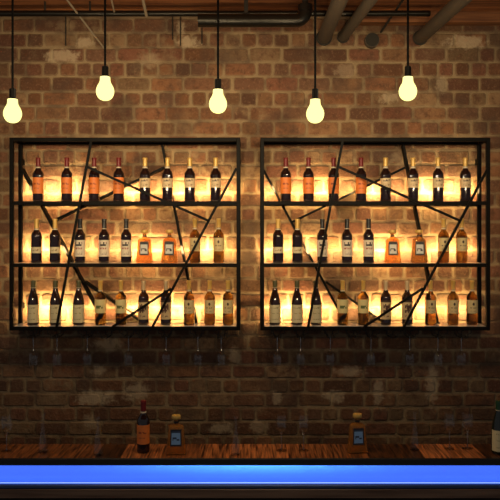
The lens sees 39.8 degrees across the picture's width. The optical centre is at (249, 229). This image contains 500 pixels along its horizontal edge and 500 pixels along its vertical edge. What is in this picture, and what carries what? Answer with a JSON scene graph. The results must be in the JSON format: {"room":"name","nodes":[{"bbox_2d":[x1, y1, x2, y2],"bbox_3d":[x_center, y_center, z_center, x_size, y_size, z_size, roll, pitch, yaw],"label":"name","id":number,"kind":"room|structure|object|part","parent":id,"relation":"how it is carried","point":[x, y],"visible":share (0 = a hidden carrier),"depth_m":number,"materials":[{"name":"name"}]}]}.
{"room":"bar","nodes":[
{"label":"bar","id":0,"kind":"room"},
{"bbox_2d":[0,17,499,443],"bbox_3d":[0.000,0.446,4.948,7.200,3.908,0.204,0,0,0],"label":"wall","id":1,"kind":"structure","parent":0,"point":[249,391],"depth_m":4.85,"materials":[{"name":"brick"}]},
{"bbox_2d":[66,0,103,48],"bbox_3d":[-1.107,-1.387,4.616,0.013,0.229,0.493,0,0,20],"label":"conduit","id":2,"kind":"object","parent":1,"relation":"attached to","point":[70,4],"visible":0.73,"depth_m":4.63,"materials":[{"name":"beige metal"}]},
{"bbox_2d":[9,138,240,338],"bbox_3d":[-0.835,0.057,4.721,1.539,1.347,0.265,0,0,0],"label":"wall shelf","id":3,"kind":"object","parent":1,"relation":"attached to","point":[81,204],"visible":0.99,"depth_m":4.60,"materials":[{"name":"black metal"}]},
{"bbox_3d":[-1.592,0.027,4.612,0.025,1.286,0.025,0,0,0],"label":"post","id":4,"kind":"part","parent":3,"relation":"part of","materials":[{"name":"black metal"}]},
{"bbox_3d":[-1.592,0.027,4.787,0.025,1.286,0.025,0,0,0],"label":"post","id":5,"kind":"part","parent":3,"relation":"part of","materials":[{"name":"black metal"}]},
{"bbox_2d":[27,280,38,324],"bbox_3d":[-1.471,0.492,4.685,0.079,0.301,0.079,0,0,0],"label":"wine bottle","id":6,"kind":"object","parent":3,"relation":"on","point":[33,301],"visible":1,"depth_m":4.66,"materials":[{"name":"brown glass"}]},
{"bbox_2d":[31,219,41,262],"bbox_3d":[-1.450,0.073,4.685,0.074,0.299,0.074,0,0,0],"label":"wine bottle","id":7,"kind":"object","parent":3,"relation":"on","point":[36,236],"visible":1,"depth_m":4.66,"materials":[{"name":"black glass"}]},
{"bbox_2d":[32,157,43,200],"bbox_3d":[-1.438,-0.342,4.685,0.074,0.299,0.074,0,0,0],"label":"wine bottle","id":8,"kind":"object","parent":3,"relation":"on","point":[38,176],"visible":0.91,"depth_m":4.66,"materials":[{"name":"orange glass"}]},
{"bbox_2d":[49,219,60,262],"bbox_3d":[-1.323,0.073,4.685,0.074,0.299,0.074,0,0,0],"label":"wine bottle","id":9,"kind":"object","parent":3,"relation":"on","point":[55,237],"visible":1,"depth_m":4.66,"materials":[{"name":"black glass"}]},
{"bbox_2d":[49,280,60,324],"bbox_3d":[-1.321,0.492,4.685,0.079,0.301,0.079,0,0,0],"label":"wine bottle","id":10,"kind":"object","parent":3,"relation":"on","point":[55,297],"visible":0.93,"depth_m":4.65,"materials":[{"name":"brown glass"}]},
{"bbox_2d":[61,157,71,200],"bbox_3d":[-1.244,-0.342,4.685,0.074,0.299,0.074,0,0,0],"label":"wine bottle","id":11,"kind":"object","parent":3,"relation":"on","point":[66,175],"visible":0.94,"depth_m":4.66,"materials":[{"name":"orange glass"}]},
{"bbox_2d":[73,280,84,324],"bbox_3d":[-1.164,0.492,4.685,0.079,0.301,0.079,0,0,0],"label":"wine bottle","id":12,"kind":"object","parent":3,"relation":"on","point":[78,301],"visible":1,"depth_m":4.66,"materials":[{"name":"brown glass"}]},
{"bbox_2d":[74,219,85,262],"bbox_3d":[-1.154,0.073,4.685,0.074,0.299,0.074,0,0,0],"label":"wine bottle","id":13,"kind":"object","parent":3,"relation":"on","point":[80,238],"visible":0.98,"depth_m":4.66,"materials":[{"name":"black glass"}]},
{"bbox_2d":[88,157,99,200],"bbox_3d":[-1.058,-0.342,4.685,0.074,0.299,0.074,0,0,0],"label":"wine bottle","id":14,"kind":"object","parent":3,"relation":"on","point":[94,177],"visible":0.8,"depth_m":4.66,"materials":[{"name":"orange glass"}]},
{"bbox_2d":[95,280,105,324],"bbox_3d":[-1.016,0.492,4.685,0.075,0.301,0.075,0,0,0],"label":"wine bottle","id":15,"kind":"object","parent":3,"relation":"on","point":[100,298],"visible":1,"depth_m":4.66,"materials":[{"name":"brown glass"}]},
{"bbox_2d":[99,219,109,262],"bbox_3d":[-0.990,0.073,4.685,0.074,0.299,0.074,0,0,0],"label":"wine bottle","id":16,"kind":"object","parent":3,"relation":"on","point":[104,237],"visible":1,"depth_m":4.66,"materials":[{"name":"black glass"}]},
{"bbox_2d":[113,157,123,200],"bbox_3d":[-0.891,-0.342,4.685,0.074,0.299,0.074,0,0,0],"label":"wine bottle","id":17,"kind":"object","parent":3,"relation":"on","point":[118,188],"visible":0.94,"depth_m":4.66,"materials":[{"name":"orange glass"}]},
{"bbox_2d":[115,280,126,324],"bbox_3d":[-0.876,0.492,4.685,0.075,0.301,0.075,0,0,0],"label":"wine bottle","id":18,"kind":"object","parent":3,"relation":"on","point":[120,300],"visible":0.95,"depth_m":4.66,"materials":[{"name":"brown glass"}]},
{"bbox_3d":[-0.835,0.235,4.609,1.489,0.025,0.018,0,0,0],"label":"rail","id":19,"kind":"part","parent":3,"relation":"part of","materials":[{"name":"black metal"}]},
{"bbox_3d":[-0.835,-0.179,4.609,1.489,0.025,0.018,0,0,0],"label":"rail","id":20,"kind":"part","parent":3,"relation":"part of","materials":[{"name":"black metal"}]},
{"bbox_3d":[-0.835,0.657,4.612,1.489,0.025,0.025,0,0,0],"label":"rail","id":21,"kind":"part","parent":3,"relation":"part of","materials":[{"name":"black metal"}]},
{"bbox_3d":[-0.835,-0.604,4.612,1.489,0.025,0.025,0,0,0],"label":"rail","id":22,"kind":"part","parent":3,"relation":"part of","materials":[{"name":"black metal"}]},
{"bbox_2d":[121,219,131,262],"bbox_3d":[-0.841,0.073,4.685,0.074,0.299,0.074,0,0,0],"label":"wine bottle","id":23,"kind":"object","parent":3,"relation":"on","point":[126,237],"visible":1,"depth_m":4.66,"materials":[{"name":"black glass"}]},
{"bbox_3d":[-0.835,-0.179,4.791,1.489,0.025,0.018,0,0,0],"label":"rail","id":24,"kind":"part","parent":3,"relation":"part of","materials":[{"name":"black metal"}]},
{"bbox_3d":[-0.835,-0.604,4.787,1.489,0.025,0.025,0,0,0],"label":"rail","id":25,"kind":"part","parent":3,"relation":"part of","materials":[{"name":"black metal"}]},
{"bbox_2d":[138,281,148,324],"bbox_3d":[-0.722,0.493,4.685,0.074,0.299,0.074,0,0,0],"label":"wine bottle","id":26,"kind":"object","parent":3,"relation":"on","point":[143,298],"visible":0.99,"depth_m":4.66,"materials":[{"name":"brown glass"}]},
{"bbox_2d":[136,230,152,262],"bbox_3d":[-0.716,0.110,4.685,0.109,0.226,0.055,0,0,0],"label":"liquor bottle","id":27,"kind":"object","parent":3,"relation":"on","point":[144,248],"visible":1,"depth_m":4.66,"materials":[{"name":"orange glass"}]},
{"bbox_2d":[140,157,150,200],"bbox_3d":[-0.712,-0.342,4.685,0.074,0.299,0.074,0,0,0],"label":"wine bottle","id":28,"kind":"object","parent":3,"relation":"on","point":[145,177],"visible":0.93,"depth_m":4.66,"materials":[{"name":"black glass"}]},
{"bbox_2d":[160,281,170,324],"bbox_3d":[-0.571,0.493,4.685,0.074,0.299,0.074,0,0,0],"label":"wine bottle","id":29,"kind":"object","parent":3,"relation":"on","point":[165,316],"visible":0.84,"depth_m":4.66,"materials":[{"name":"brown glass"}]},
{"bbox_2d":[162,157,172,200],"bbox_3d":[-0.560,-0.342,4.685,0.074,0.299,0.074,0,0,0],"label":"wine bottle","id":30,"kind":"object","parent":3,"relation":"on","point":[167,175],"visible":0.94,"depth_m":4.66,"materials":[{"name":"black glass"}]},
{"bbox_2d":[161,230,177,262],"bbox_3d":[-0.547,0.110,4.685,0.109,0.226,0.055,0,0,0],"label":"liquor bottle","id":31,"kind":"object","parent":3,"relation":"on","point":[169,249],"visible":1,"depth_m":4.66,"materials":[{"name":"orange glass"}]},
{"bbox_2d":[184,280,193,324],"bbox_3d":[-0.414,0.492,4.685,0.074,0.301,0.075,0,0,0],"label":"bottle","id":32,"kind":"object","parent":3,"relation":"on","point":[188,297],"visible":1,"depth_m":4.65,"materials":[{"name":"orange glass"}]},
{"bbox_2d":[184,157,194,200],"bbox_3d":[-0.409,-0.342,4.685,0.074,0.299,0.074,0,0,0],"label":"wine bottle","id":33,"kind":"object","parent":3,"relation":"on","point":[189,177],"visible":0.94,"depth_m":4.66,"materials":[{"name":"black glass"}]},
{"bbox_2d":[189,218,199,262],"bbox_3d":[-0.374,0.072,4.685,0.074,0.301,0.075,0,0,0],"label":"bottle","id":34,"kind":"object","parent":3,"relation":"on","point":[195,258],"visible":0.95,"depth_m":4.66,"materials":[{"name":"orange glass"}]},
{"bbox_2d":[204,280,214,324],"bbox_3d":[-0.274,0.492,4.685,0.074,0.301,0.075,0,0,0],"label":"bottle","id":35,"kind":"object","parent":3,"relation":"on","point":[209,299],"visible":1,"depth_m":4.66,"materials":[{"name":"orange glass"}]},
{"bbox_2d":[210,157,220,200],"bbox_3d":[-0.234,-0.342,4.685,0.074,0.299,0.074,0,0,0],"label":"wine bottle","id":36,"kind":"object","parent":3,"relation":"on","point":[215,175],"visible":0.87,"depth_m":4.66,"materials":[{"name":"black glass"}]},
{"bbox_2d":[213,218,223,262],"bbox_3d":[-0.212,0.072,4.685,0.074,0.301,0.075,0,0,0],"label":"bottle","id":37,"kind":"object","parent":3,"relation":"on","point":[218,237],"visible":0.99,"depth_m":4.65,"materials":[{"name":"orange glass"}]},
{"bbox_2d":[223,280,232,324],"bbox_3d":[-0.149,0.492,4.685,0.074,0.301,0.075,0,0,0],"label":"bottle","id":38,"kind":"object","parent":3,"relation":"on","point":[227,297],"visible":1,"depth_m":4.65,"materials":[{"name":"orange glass"}]},
{"bbox_3d":[-0.078,0.027,4.612,0.025,1.286,0.025,0,0,0],"label":"post","id":39,"kind":"part","parent":3,"relation":"part of","materials":[{"name":"black metal"}]},
{"bbox_3d":[-0.078,0.027,4.787,0.025,1.286,0.025,0,0,0],"label":"post","id":40,"kind":"part","parent":3,"relation":"part of","materials":[{"name":"black metal"}]},
{"bbox_2d":[201,27,202,43],"bbox_3d":[-0.337,-1.371,4.842,0.008,0.126,0.008,0,0,0],"label":"conduit","id":41,"kind":"object","parent":1,"relation":"attached to","point":[201,27],"visible":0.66,"depth_m":4.84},
{"bbox_2d":[316,0,347,45],"bbox_3d":[0.533,-1.348,2.447,0.111,0.111,4.803,0,0,0],"label":"pipe","id":42,"kind":"object","parent":1,"relation":"attached to","point":[334,12],"visible":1,"depth_m":4.35,"materials":[{"name":"metal"}]},
{"bbox_2d":[337,0,377,42],"bbox_3d":[0.820,-1.355,2.448,0.088,0.087,4.817,0,0,-4],"label":"pipe","id":43,"kind":"object","parent":1,"relation":"attached to","point":[365,6],"visible":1,"depth_m":4.38,"materials":[{"name":"metal"}]},
{"bbox_2d":[364,33,378,48],"bbox_3d":[0.852,-1.324,4.824,0.100,0.100,0.056,0,0,0],"label":"pipe stub","id":44,"kind":"object","parent":1,"relation":"attached to","point":[371,40],"visible":1,"depth_m":4.80,"materials":[{"name":"grey metal"}]},
{"bbox_2d":[260,138,489,338],"bbox_3d":[0.836,0.057,4.721,1.533,1.347,0.265,0,0,0],"label":"wall shelf","id":45,"kind":"object","parent":1,"relation":"attached to","point":[414,203],"visible":0.99,"depth_m":4.60,"materials":[{"name":"black metal"}]},
{"bbox_3d":[0.082,0.027,4.612,0.025,1.286,0.025,0,0,0],"label":"post","id":46,"kind":"part","parent":45,"relation":"part of","materials":[{"name":"black metal"}]},
{"bbox_2d":[269,280,280,324],"bbox_3d":[0.169,0.492,4.685,0.079,0.301,0.079,0,0,0],"label":"wine bottle","id":47,"kind":"object","parent":45,"relation":"on","point":[274,303],"visible":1,"depth_m":4.66,"materials":[{"name":"brown glass"}]},
{"bbox_2d":[273,219,283,262],"bbox_3d":[0.191,0.073,4.685,0.074,0.299,0.074,0,0,0],"label":"wine bottle","id":48,"kind":"object","parent":45,"relation":"on","point":[278,249],"visible":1,"depth_m":4.66,"materials":[{"name":"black glass"}]},
{"bbox_2d":[280,157,290,200],"bbox_3d":[0.243,-0.342,4.685,0.074,0.299,0.074,0,0,0],"label":"wine bottle","id":49,"kind":"object","parent":45,"relation":"on","point":[285,177],"visible":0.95,"depth_m":4.66,"materials":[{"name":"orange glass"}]},
{"bbox_2d":[291,280,302,324],"bbox_3d":[0.319,0.492,4.685,0.079,0.301,0.079,0,0,0],"label":"wine bottle","id":50,"kind":"object","parent":45,"relation":"on","point":[296,304],"visible":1,"depth_m":4.66,"materials":[{"name":"brown glass"}]},
{"bbox_2d":[292,219,302,262],"bbox_3d":[0.322,0.073,4.685,0.074,0.299,0.074,0,0,0],"label":"wine bottle","id":51,"kind":"object","parent":45,"relation":"on","point":[297,237],"visible":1,"depth_m":4.66,"materials":[{"name":"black glass"}]},
{"bbox_2d":[303,157,313,200],"bbox_3d":[0.397,-0.342,4.685,0.074,0.299,0.074,0,0,0],"label":"wine bottle","id":52,"kind":"object","parent":45,"relation":"on","point":[308,175],"visible":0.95,"depth_m":4.66,"materials":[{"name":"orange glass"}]},
{"bbox_2d":[310,280,321,324],"bbox_3d":[0.448,0.492,4.685,0.079,0.301,0.079,0,0,0],"label":"wine bottle","id":53,"kind":"object","parent":45,"relation":"on","point":[316,318],"visible":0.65,"depth_m":4.65,"materials":[{"name":"brown glass"}]},
{"bbox_2d":[317,219,327,262],"bbox_3d":[0.491,0.073,4.685,0.074,0.299,0.074,0,0,0],"label":"wine bottle","id":54,"kind":"object","parent":45,"relation":"on","point":[320,235],"visible":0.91,"depth_m":4.66,"materials":[{"name":"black glass"}]},
{"bbox_2d":[328,157,338,200],"bbox_3d":[0.568,-0.342,4.685,0.074,0.299,0.074,0,0,0],"label":"wine bottle","id":55,"kind":"object","parent":45,"relation":"on","point":[331,174],"visible":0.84,"depth_m":4.66,"materials":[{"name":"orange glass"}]},
{"bbox_2d":[337,280,347,324],"bbox_3d":[0.629,0.492,4.685,0.075,0.301,0.075,0,0,0],"label":"wine bottle","id":56,"kind":"object","parent":45,"relation":"on","point":[342,299],"visible":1,"depth_m":4.66,"materials":[{"name":"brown glass"}]},
{"bbox_2d":[342,219,352,262],"bbox_3d":[0.659,0.073,4.685,0.074,0.299,0.074,0,0,0],"label":"wine bottle","id":57,"kind":"object","parent":45,"relation":"on","point":[347,242],"visible":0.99,"depth_m":4.65,"materials":[{"name":"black glass"}]},
{"bbox_2d":[356,157,366,200],"bbox_3d":[0.754,-0.342,4.685,0.074,0.299,0.074,0,0,0],"label":"wine bottle","id":58,"kind":"object","parent":45,"relation":"on","point":[361,184],"visible":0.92,"depth_m":4.65,"materials":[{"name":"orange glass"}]},
{"bbox_2d":[358,280,368,324],"bbox_3d":[0.769,0.492,4.685,0.075,0.301,0.075,0,0,0],"label":"wine bottle","id":59,"kind":"object","parent":45,"relation":"on","point":[363,299],"visible":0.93,"depth_m":4.66,"materials":[{"name":"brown glass"}]},
{"bbox_2d":[363,219,373,262],"bbox_3d":[0.805,0.073,4.685,0.074,0.299,0.074,0,0,0],"label":"wine bottle","id":60,"kind":"object","parent":45,"relation":"on","point":[368,236],"visible":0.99,"depth_m":4.66,"materials":[{"name":"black glass"}]},
{"bbox_3d":[0.836,-0.179,4.791,1.483,0.025,0.018,0,0,0],"label":"rail","id":61,"kind":"part","parent":45,"relation":"part of","materials":[{"name":"black metal"}]},
{"bbox_3d":[0.836,-0.604,4.787,1.483,0.025,0.025,0,0,0],"label":"rail","id":62,"kind":"part","parent":45,"relation":"part of","materials":[{"name":"black metal"}]},
{"bbox_3d":[0.836,0.235,4.609,1.483,0.025,0.018,0,0,0],"label":"rail","id":63,"kind":"part","parent":45,"relation":"part of","materials":[{"name":"black metal"}]},
{"bbox_3d":[0.836,-0.179,4.609,1.483,0.025,0.018,0,0,0],"label":"rail","id":64,"kind":"part","parent":45,"relation":"part of","materials":[{"name":"black metal"}]},
{"bbox_3d":[0.836,0.657,4.612,1.483,0.025,0.025,0,0,0],"label":"rail","id":65,"kind":"part","parent":45,"relation":"part of","materials":[{"name":"black metal"}]},
{"bbox_3d":[0.836,-0.604,4.612,1.483,0.025,0.025,0,0,0],"label":"rail","id":66,"kind":"part","parent":45,"relation":"part of","materials":[{"name":"black metal"}]},
{"bbox_2d":[380,157,390,200],"bbox_3d":[0.921,-0.342,4.685,0.074,0.299,0.074,0,0,0],"label":"wine bottle","id":67,"kind":"object","parent":45,"relation":"on","point":[385,175],"visible":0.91,"depth_m":4.66,"materials":[{"name":"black glass"}]},
{"bbox_2d":[380,281,390,324],"bbox_3d":[0.922,0.493,4.685,0.074,0.299,0.074,0,0,0],"label":"wine bottle","id":68,"kind":"object","parent":45,"relation":"on","point":[385,299],"visible":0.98,"depth_m":4.66,"materials":[{"name":"brown glass"}]},
{"bbox_2d":[384,230,400,262],"bbox_3d":[0.967,0.110,4.685,0.109,0.226,0.055,0,0,0],"label":"flask","id":69,"kind":"object","parent":45,"relation":"on","point":[392,247],"visible":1,"depth_m":4.66,"materials":[{"name":"orange glass"}]},
{"bbox_2d":[402,281,412,324],"bbox_3d":[1.067,0.493,4.685,0.074,0.299,0.074,0,0,0],"label":"wine bottle","id":70,"kind":"object","parent":45,"relation":"on","point":[407,305],"visible":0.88,"depth_m":4.66,"materials":[{"name":"brown glass"}]},
{"bbox_2d":[408,157,418,200],"bbox_3d":[1.107,-0.342,4.685,0.074,0.299,0.074,0,0,0],"label":"wine bottle","id":71,"kind":"object","parent":45,"relation":"on","point":[413,176],"visible":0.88,"depth_m":4.66,"materials":[{"name":"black glass"}]},
{"bbox_2d":[410,230,427,262],"bbox_3d":[1.147,0.110,4.685,0.109,0.226,0.055,0,0,0],"label":"flask","id":72,"kind":"object","parent":45,"relation":"on","point":[419,250],"visible":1,"depth_m":4.66,"materials":[{"name":"orange glass"}]},
{"bbox_2d":[425,280,435,324],"bbox_3d":[1.226,0.492,4.685,0.074,0.301,0.075,0,0,0],"label":"bottle","id":73,"kind":"object","parent":45,"relation":"on","point":[430,298],"visible":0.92,"depth_m":4.66,"materials":[{"name":"orange glass"}]},
{"bbox_2d":[432,157,443,200],"bbox_3d":[1.276,-0.342,4.685,0.074,0.299,0.074,0,0,0],"label":"wine bottle","id":74,"kind":"object","parent":45,"relation":"on","point":[437,177],"visible":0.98,"depth_m":4.66,"materials":[{"name":"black glass"}]},
{"bbox_2d":[438,218,448,262],"bbox_3d":[1.314,0.072,4.685,0.074,0.301,0.075,0,0,0],"label":"bottle","id":75,"kind":"object","parent":45,"relation":"on","point":[443,236],"visible":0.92,"depth_m":4.66,"materials":[{"name":"orange glass"}]},
{"bbox_2d":[447,280,458,324],"bbox_3d":[1.378,0.492,4.685,0.074,0.301,0.075,0,0,0],"label":"bottle","id":76,"kind":"object","parent":45,"relation":"on","point":[452,299],"visible":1,"depth_m":4.66,"materials":[{"name":"orange glass"}]},
{"bbox_2d":[456,219,467,262],"bbox_3d":[1.437,0.072,4.685,0.074,0.301,0.075,0,0,0],"label":"bottle","id":77,"kind":"object","parent":45,"relation":"on","point":[461,236],"visible":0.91,"depth_m":4.66,"materials":[{"name":"orange glass"}]},
{"bbox_2d":[460,157,470,200],"bbox_3d":[1.462,-0.342,4.685,0.074,0.299,0.074,0,0,0],"label":"wine bottle","id":78,"kind":"object","parent":45,"relation":"on","point":[465,175],"visible":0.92,"depth_m":4.66,"materials":[{"name":"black glass"}]},
{"bbox_2d":[466,280,477,324],"bbox_3d":[1.507,0.492,4.685,0.074,0.301,0.075,0,0,0],"label":"bottle","id":79,"kind":"object","parent":45,"relation":"on","point":[471,299],"visible":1,"depth_m":4.66,"materials":[{"name":"orange glass"}]},
{"bbox_3d":[1.590,0.027,4.787,0.025,1.286,0.025,0,0,0],"label":"post","id":80,"kind":"part","parent":45,"relation":"part of","materials":[{"name":"black metal"}]},
{"bbox_3d":[1.590,0.027,4.612,0.025,1.286,0.025,0,0,0],"label":"post","id":81,"kind":"part","parent":45,"relation":"part of","materials":[{"name":"black metal"}]},
{"bbox_2d":[380,0,403,32],"bbox_3d":[0.961,-1.449,4.625,0.016,0.132,0.453,0,0,-11],"label":"conduit","id":82,"kind":"object","parent":1,"relation":"attached to","point":[401,1],"visible":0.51,"depth_m":4.68,"materials":[{"name":"black metal"}]},
{"bbox_2d":[359,12,499,25],"bbox_3d":[2.137,-1.471,4.803,2.826,0.072,0.086,0,0,0],"label":"trim","id":83,"kind":"structure","parent":1,"relation":"attached to","point":[461,18],"depth_m":4.76,"materials":[{"name":"brown wood"}]},
{"bbox_2d":[413,0,471,44],"bbox_3d":[1.325,-1.349,2.448,0.104,0.104,4.812,0,0,-3],"label":"pipe","id":84,"kind":"object","parent":1,"relation":"attached to","point":[420,37],"visible":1,"depth_m":4.36,"materials":[{"name":"metal"}]},
{"bbox_2d":[0,0,499,11],"bbox_3d":[0.000,-1.538,2.225,7.200,0.060,5.650,0,0,0],"label":"ceiling","id":85,"kind":"structure","parent":0,"point":[432,5],"depth_m":4.61,"materials":[{"name":"brown wood"}]},
{"bbox_2d":[3,0,21,122],"bbox_3d":[-1.204,-1.025,3.500,0.094,0.965,0.094,0,0,0],"label":"pendant lamp","id":86,"kind":"object","parent":85,"relation":"hanging from","point":[12,113],"visible":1,"depth_m":3.49,"materials":[{"name":"black"}]},
{"bbox_2d":[8,88,16,98],"bbox_3d":[-1.204,-0.691,3.500,0.049,0.054,0.049,0,0,0],"label":"socket","id":87,"kind":"object","parent":86,"relation":"attached to","point":[12,91],"depth_m":3.49,"materials":[{"name":"black plastic"}]},
{"bbox_3d":[-1.204,-1.103,3.500,0.012,0.769,0.011,0,0,0],"label":"cord","id":88,"kind":"part","parent":86,"relation":"part of","materials":[{"name":"black plastic"}]},
{"bbox_3d":[-1.204,-0.603,3.500,0.091,0.120,0.091,0,0,0],"label":"bulb","id":89,"kind":"part","parent":86,"relation":"part of","materials":[{"name":"glass"}]},
{"bbox_2d":[96,0,113,100],"bbox_3d":[-0.735,-1.081,3.500,0.094,0.852,0.094,0,0,0],"label":"pendant lamp","id":90,"kind":"object","parent":85,"relation":"hanging from","point":[104,90],"visible":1,"depth_m":3.48,"materials":[{"name":"black"}]},
{"bbox_3d":[-0.735,-1.160,3.500,0.012,0.656,0.011,0,0,0],"label":"cord","id":91,"kind":"part","parent":90,"relation":"part of","materials":[{"name":"black plastic"}]},
{"bbox_3d":[-0.735,-0.716,3.500,0.091,0.120,0.091,0,0,0],"label":"bulb","id":92,"kind":"part","parent":90,"relation":"part of","materials":[{"name":"yellow glass"}]},
{"bbox_2d":[102,66,109,76],"bbox_3d":[-0.735,-0.804,3.500,0.049,0.054,0.049,0,0,0],"label":"socket","id":93,"kind":"object","parent":90,"relation":"attached to","point":[104,68],"depth_m":3.48,"materials":[{"name":"black plastic"}]},
{"bbox_2d":[141,0,147,16],"bbox_3d":[-0.672,-1.454,4.312,0.020,0.116,0.430,0,0,-2],"label":"strap","id":94,"kind":"object","parent":85,"relation":"attached to","point":[143,1],"visible":1,"depth_m":4.42,"materials":[{"name":"beige"}]},
{"bbox_2d":[209,0,226,113],"bbox_3d":[-0.162,-1.049,3.500,0.094,0.916,0.094,0,0,0],"label":"pendant lamp","id":95,"kind":"object","parent":85,"relation":"hanging from","point":[217,103],"visible":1,"depth_m":3.48,"materials":[{"name":"black"}]},
{"bbox_2d":[214,78,221,88],"bbox_3d":[-0.162,-0.739,3.500,0.049,0.054,0.049,0,0,0],"label":"socket","id":96,"kind":"object","parent":95,"relation":"attached to","point":[217,81],"depth_m":3.49,"materials":[{"name":"black plastic"}]},
{"bbox_3d":[-0.162,-1.127,3.500,0.012,0.721,0.011,0,0,0],"label":"cord","id":97,"kind":"part","parent":95,"relation":"part of","materials":[{"name":"black plastic"}]},
{"bbox_3d":[-0.162,-0.651,3.500,0.091,0.120,0.091,0,0,0],"label":"bulb","id":98,"kind":"part","parent":95,"relation":"part of","materials":[{"name":"yellow glass"}]},
{"bbox_2d":[197,0,312,26],"bbox_3d":[0.035,-1.408,4.450,0.740,0.199,0.096,0,0,0],"label":"pipe","id":99,"kind":"object","parent":85,"relation":"hanging from","point":[305,9],"visible":1,"depth_m":4.41,"materials":[{"name":"black metal"}]},
{"bbox_2d":[306,0,323,122],"bbox_3d":[0.331,-1.024,3.500,0.094,0.966,0.094,0,0,0],"label":"pendant lamp","id":100,"kind":"object","parent":85,"relation":"hanging from","point":[315,112],"visible":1,"depth_m":3.48,"materials":[{"name":"black"}]},
{"bbox_3d":[0.331,-1.103,3.500,0.012,0.770,0.011,0,0,0],"label":"cord","id":101,"kind":"part","parent":100,"relation":"part of","materials":[{"name":"black plastic"}]},
{"bbox_3d":[0.331,-0.602,3.500,0.091,0.120,0.091,0,0,0],"label":"bulb","id":102,"kind":"part","parent":100,"relation":"part of","materials":[{"name":"glass"}]},
{"bbox_2d":[311,88,319,98],"bbox_3d":[0.331,-0.690,3.500,0.049,0.054,0.049,0,0,0],"label":"socket","id":103,"kind":"object","parent":100,"relation":"attached to","point":[314,91],"depth_m":3.48,"materials":[{"name":"black plastic"}]},
{"bbox_2d":[399,0,416,100],"bbox_3d":[0.801,-1.081,3.500,0.094,0.852,0.094,0,0,0],"label":"pendant lamp","id":104,"kind":"object","parent":85,"relation":"hanging from","point":[407,90],"visible":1,"depth_m":3.48,"materials":[{"name":"black"}]},
{"bbox_2d":[403,66,410,76],"bbox_3d":[0.801,-0.803,3.500,0.049,0.054,0.049,0,0,0],"label":"socket","id":105,"kind":"object","parent":104,"relation":"attached to","point":[407,68],"depth_m":3.48,"materials":[{"name":"black plastic"}]},
{"bbox_3d":[0.801,-1.159,3.500,0.012,0.657,0.011,0,0,0],"label":"cord","id":106,"kind":"part","parent":104,"relation":"part of","materials":[{"name":"black plastic"}]},
{"bbox_3d":[0.801,-0.715,3.500,0.091,0.120,0.091,0,0,0],"label":"bulb","id":107,"kind":"part","parent":104,"relation":"part of","materials":[{"name":"yellow glass"}]},
{"bbox_3d":[-1.352,-1.478,4.550,0.012,0.058,0.012,0,0,0],"label":"rod","id":108,"kind":"object","parent":85,"relation":"hanging from","visible":0},
{"bbox_2d":[0,10,430,16],"bbox_3d":[-1.550,-1.428,4.550,5.473,0.039,0.039,0,0,0],"label":"ceiling pipe","id":109,"kind":"object","parent":108,"relation":"hanging from","point":[3,13],"visible":1,"depth_m":4.53,"materials":[{"name":"black metal"}]},
{"bbox_3d":[0.000,2.425,2.225,7.200,0.050,5.650,0,0,0],"label":"floor","id":110,"kind":"structure","parent":0,"visible":0},
{"bbox_2d":[0,444,499,499],"bbox_3d":[0.000,1.841,4.002,7.000,1.117,0.271,0,0,0],"label":"countertop","id":111,"kind":"structure","parent":110,"relation":"on","point":[27,471],"depth_m":3.90,"materials":[{"name":"brown wood"}]},
{"bbox_2d":[137,400,149,453],"bbox_3d":[-0.616,1.133,3.987,0.074,0.299,0.074,0,0,0],"label":"wine bottle","id":112,"kind":"object","parent":111,"relation":"on","point":[143,421],"visible":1,"depth_m":3.96,"materials":[{"name":"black glass"}]},
{"bbox_2d":[166,414,185,454],"bbox_3d":[-0.423,1.170,3.952,0.109,0.226,0.055,0,0,-3],"label":"liquor bottle","id":113,"kind":"object","parent":111,"relation":"on","point":[176,437],"visible":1,"depth_m":3.93,"materials":[{"name":"orange glass"}]},
{"bbox_2d":[0,465,499,482],"bbox_3d":[0.000,1.376,3.900,7.000,0.106,0.051,0,0,0],"label":"light","id":114,"kind":"object","parent":111,"relation":"on","point":[8,473],"depth_m":3.91,"materials":[{"name":"blue plastic"}]},
{"bbox_3d":[0.000,1.302,3.876,7.000,0.038,0.012,0,0,0],"label":"edge trim","id":115,"kind":"part","parent":111,"relation":"part of","materials":[{"name":"black"}]},
{"bbox_2d":[347,413,366,453],"bbox_3d":[0.619,1.170,3.979,0.109,0.226,0.055,0,0,-8],"label":"liquor bottle","id":116,"kind":"object","parent":111,"relation":"on","point":[357,443],"visible":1,"depth_m":3.96,"materials":[{"name":"orange glass"}]},
{"bbox_2d":[491,400,499,454],"bbox_3d":[1.430,1.132,3.970,0.079,0.301,0.079,0,0,0],"label":"wine bottle","id":117,"kind":"object","parent":111,"relation":"on","point":[495,428],"visible":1,"depth_m":3.95,"materials":[{"name":"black glass"}]}
]}

